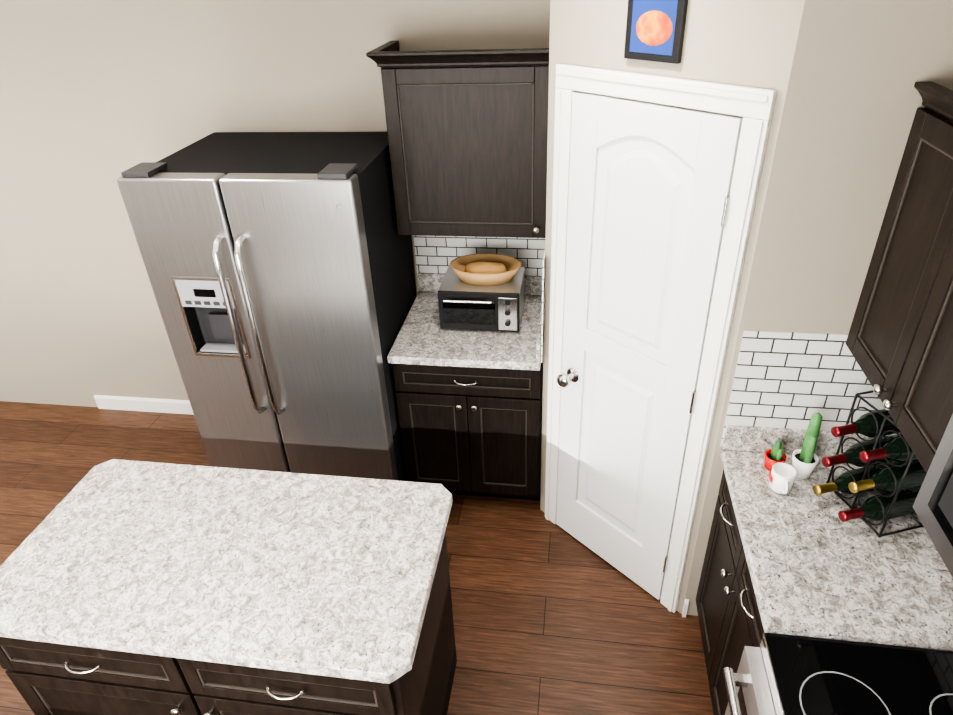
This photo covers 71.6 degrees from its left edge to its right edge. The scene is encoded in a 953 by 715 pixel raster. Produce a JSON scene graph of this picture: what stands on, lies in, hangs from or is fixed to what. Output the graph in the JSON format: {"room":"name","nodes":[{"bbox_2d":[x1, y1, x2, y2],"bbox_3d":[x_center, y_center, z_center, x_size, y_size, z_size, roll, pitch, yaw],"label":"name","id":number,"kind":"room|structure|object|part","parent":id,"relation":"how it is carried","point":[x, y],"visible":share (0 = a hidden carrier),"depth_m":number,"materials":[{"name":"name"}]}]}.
{"room":"kitchen","nodes":[
{"label":"kitchen","id":0,"kind":"room"},
{"bbox_2d":[0,0,549,406],"bbox_3d":[-1.398,-0.795,3.468,6.440,2.690,0.120,3,32,8],"label":"wall","id":1,"kind":"structure","parent":0,"point":[97,97],"depth_m":3.16,"materials":[{"name":"beige paint"}]},
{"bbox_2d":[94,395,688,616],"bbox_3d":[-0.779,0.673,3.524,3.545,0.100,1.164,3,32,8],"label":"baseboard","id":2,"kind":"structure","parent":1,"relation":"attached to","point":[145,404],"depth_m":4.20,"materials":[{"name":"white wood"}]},
{"bbox_2d":[366,41,548,237],"bbox_3d":[-0.035,-0.929,2.839,0.712,0.755,0.378,3,32,8],"label":"upper cabinet","id":3,"kind":"object","parent":1,"relation":"attached to","point":[467,131],"visible":0.94,"depth_m":2.69,"materials":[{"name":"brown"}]},
{"bbox_2d":[414,235,545,275],"bbox_3d":[0.025,-0.544,3.304,0.683,0.465,0.006,3,32,8],"label":"wall tile","id":4,"kind":"structure","parent":1,"relation":"attached to","point":[436,254],"depth_m":3.31,"materials":[{"name":"white tile"}]},
{"bbox_2d":[0,401,713,714],"bbox_3d":[-1.618,1.356,2.645,6.440,0.060,3.840,3,32,8],"label":"floor","id":5,"kind":"structure","parent":0,"point":[550,617],"depth_m":2.92,"materials":[{"name":"brown wood"}]},
{"bbox_2d":[0,639,219,714],"bbox_3d":[-1.023,0.982,2.304,0.679,0.891,0.640,3,32,8],"label":"base cabinet","id":6,"kind":"object","parent":5,"relation":"on","point":[51,680],"depth_m":1.90,"materials":[{"name":"black wood"}]},
{"bbox_2d":[117,132,416,480],"bbox_3d":[-0.828,-0.106,3.190,0.930,1.776,0.839,3,32,8],"label":"refrigerator","id":7,"kind":"object","parent":5,"relation":"on","point":[279,266],"visible":0.73,"depth_m":2.75,"materials":[{"name":"silver metal"}]},
{"bbox_3d":[-1.133,0.011,2.958,0.405,1.667,0.090,3,32,8],"label":"door","id":8,"kind":"part","parent":7,"relation":"part of","materials":[{"name":"silver metal"}]},
{"bbox_3d":[-0.669,0.033,2.891,0.517,1.667,0.090,3,32,8],"label":"door","id":9,"kind":"part","parent":7,"relation":"part of","materials":[{"name":"silver metal"}]},
{"bbox_2d":[196,535,456,714],"bbox_3d":[-0.478,1.008,2.226,0.679,0.891,0.640,3,32,8],"label":"base cabinet","id":10,"kind":"object","parent":5,"relation":"on","point":[234,690],"depth_m":1.83,"materials":[{"name":"black wood"}]},
{"bbox_2d":[0,459,452,686],"bbox_3d":[-0.766,0.594,2.025,1.300,0.042,0.690,3,32,8],"label":"countertop","id":11,"kind":"structure","parent":10,"relation":"on","point":[318,576],"depth_m":1.94,"materials":[{"name":"white stone"}]},
{"bbox_2d":[387,273,542,499],"bbox_3d":[0.004,0.187,3.369,0.681,1.030,0.662,3,32,8],"label":"base cabinet","id":12,"kind":"object","parent":5,"relation":"on","point":[469,404],"visible":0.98,"depth_m":3.09,"materials":[{"name":"black wood"}]},
{"bbox_2d":[387,273,542,370],"bbox_3d":[-0.015,-0.191,3.133,0.676,0.138,0.662,3,32,8],"label":"countertop","id":13,"kind":"structure","parent":12,"relation":"on","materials":[{"name":"stone"}]},
{"bbox_2d":[438,253,524,331],"bbox_3d":[0.028,-0.301,3.098,0.370,0.281,0.327,3,32,8],"label":"toaster oven","id":14,"kind":"object","parent":13,"relation":"on","point":[485,291],"visible":1,"depth_m":3.02,"materials":[{"name":"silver metal"}]},
{"bbox_2d":[449,253,521,285],"bbox_3d":[0.043,-0.406,3.069,0.331,0.075,0.240,3,32,8],"label":"bread basket","id":15,"kind":"object","parent":14,"relation":"on","point":[485,269],"depth_m":3.04,"materials":[{"name":"brown"}]},
{"bbox_2d":[696,425,952,714],"bbox_3d":[1.136,0.874,2.197,0.654,1.030,0.730,3,32,8],"label":"base cabinet","id":16,"kind":"object","parent":5,"relation":"on","point":[800,558],"visible":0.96,"depth_m":1.95,"materials":[{"name":"black"}]},
{"bbox_2d":[764,440,786,471],"bbox_3d":[0.996,0.320,2.197,0.068,0.115,0.068,3,32,8],"label":"cactus","id":17,"kind":"object","parent":16,"relation":"on","point":[775,454],"visible":0.96,"depth_m":2.19,"materials":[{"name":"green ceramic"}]},
{"bbox_2d":[768,463,796,493],"bbox_3d":[0.980,0.397,2.114,0.072,0.075,0.096,3,32,8],"label":"mug","id":18,"kind":"object","parent":16,"relation":"on","point":[782,476],"visible":1,"depth_m":2.11,"materials":[{"name":"white ceramic"}]},
{"bbox_2d":[791,413,822,478],"bbox_3d":[1.075,0.278,2.132,0.080,0.250,0.080,3,32,8],"label":"cactus","id":19,"kind":"object","parent":16,"relation":"on","point":[805,459],"visible":0.96,"depth_m":2.13,"materials":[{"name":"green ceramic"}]},
{"bbox_2d":[813,390,926,537],"bbox_3d":[1.216,0.310,1.965,0.312,0.363,0.237,-9,33,-10],"label":"wine rack","id":20,"kind":"object","parent":16,"relation":"on","point":[892,468],"visible":0.81,"depth_m":1.95,"materials":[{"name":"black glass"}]},
{"bbox_2d":[723,632,952,714],"bbox_3d":[0.970,1.215,1.547,0.723,1.155,0.761,3,32,8],"label":"range oven","id":21,"kind":"object","parent":5,"relation":"on","point":[779,674],"visible":1,"depth_m":1.62,"materials":[{"name":"black glass"}]},
{"bbox_2d":[540,0,952,615],"bbox_3d":[0.987,-0.341,2.580,1.430,2.690,1.150,3,32,8],"label":"wall","id":22,"kind":"structure","parent":0,"point":[842,76],"depth_m":1.81,"materials":[{"name":"beige paint"}]},
{"bbox_2d":[541,250,544,362],"bbox_3d":[0.318,-0.352,2.977,0.006,0.465,0.669,3,32,8],"label":"wall tiles","id":23,"kind":"structure","parent":22,"relation":"attached to","point":[543,292],"depth_m":2.70,"materials":[{"name":"white tile"}]},
{"bbox_2d":[556,92,742,599],"bbox_3d":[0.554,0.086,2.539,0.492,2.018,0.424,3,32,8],"label":"pantry door","id":24,"kind":"structure","parent":22,"relation":"in","point":[649,190],"depth_m":2.36,"materials":[{"name":"white wood"}]},
{"bbox_2d":[624,0,687,63],"bbox_3d":[0.512,-0.957,1.899,0.020,0.190,0.190,-26,39,-33],"label":"framed art","id":25,"kind":"object","parent":22,"relation":"attached to","point":[655,29],"visible":0.98,"depth_m":1.89,"materials":[{"name":"blue paper"}]},
{"bbox_2d":[545,64,776,612],"bbox_3d":[0.561,0.055,2.524,0.026,2.110,0.770,-26,39,-33],"label":"door frame","id":26,"kind":"structure","parent":22,"relation":"attached to","point":[753,107],"depth_m":2.17,"materials":[{"name":"white wood"}]},
{"bbox_2d":[720,330,895,445],"bbox_3d":[1.170,0.128,2.154,0.648,0.465,0.006,3,32,8],"label":"wall tile","id":27,"kind":"structure","parent":22,"relation":"attached to","point":[793,380],"depth_m":2.14,"materials":[{"name":"white tile"}]},
{"bbox_3d":[1.364,0.676,0.934,0.120,2.690,2.570,3,32,8],"label":"wall","id":28,"kind":"structure","parent":0,"visible":0},
{"bbox_2d":[846,82,952,472],"bbox_3d":[1.231,-0.170,1.533,0.378,0.765,0.705,3,32,8],"label":"upper cabinet","id":29,"kind":"object","parent":28,"relation":"attached to","point":[899,342],"visible":0.83,"depth_m":1.64,"materials":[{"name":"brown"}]},
{"bbox_2d":[912,414,952,577],"bbox_3d":[1.087,0.360,1.008,0.468,0.435,0.766,3,32,8],"label":"microwave","id":30,"kind":"object","parent":28,"relation":"attached to","point":[932,506],"visible":1,"depth_m":1.36,"materials":[{"name":"grey paint"}]}
]}

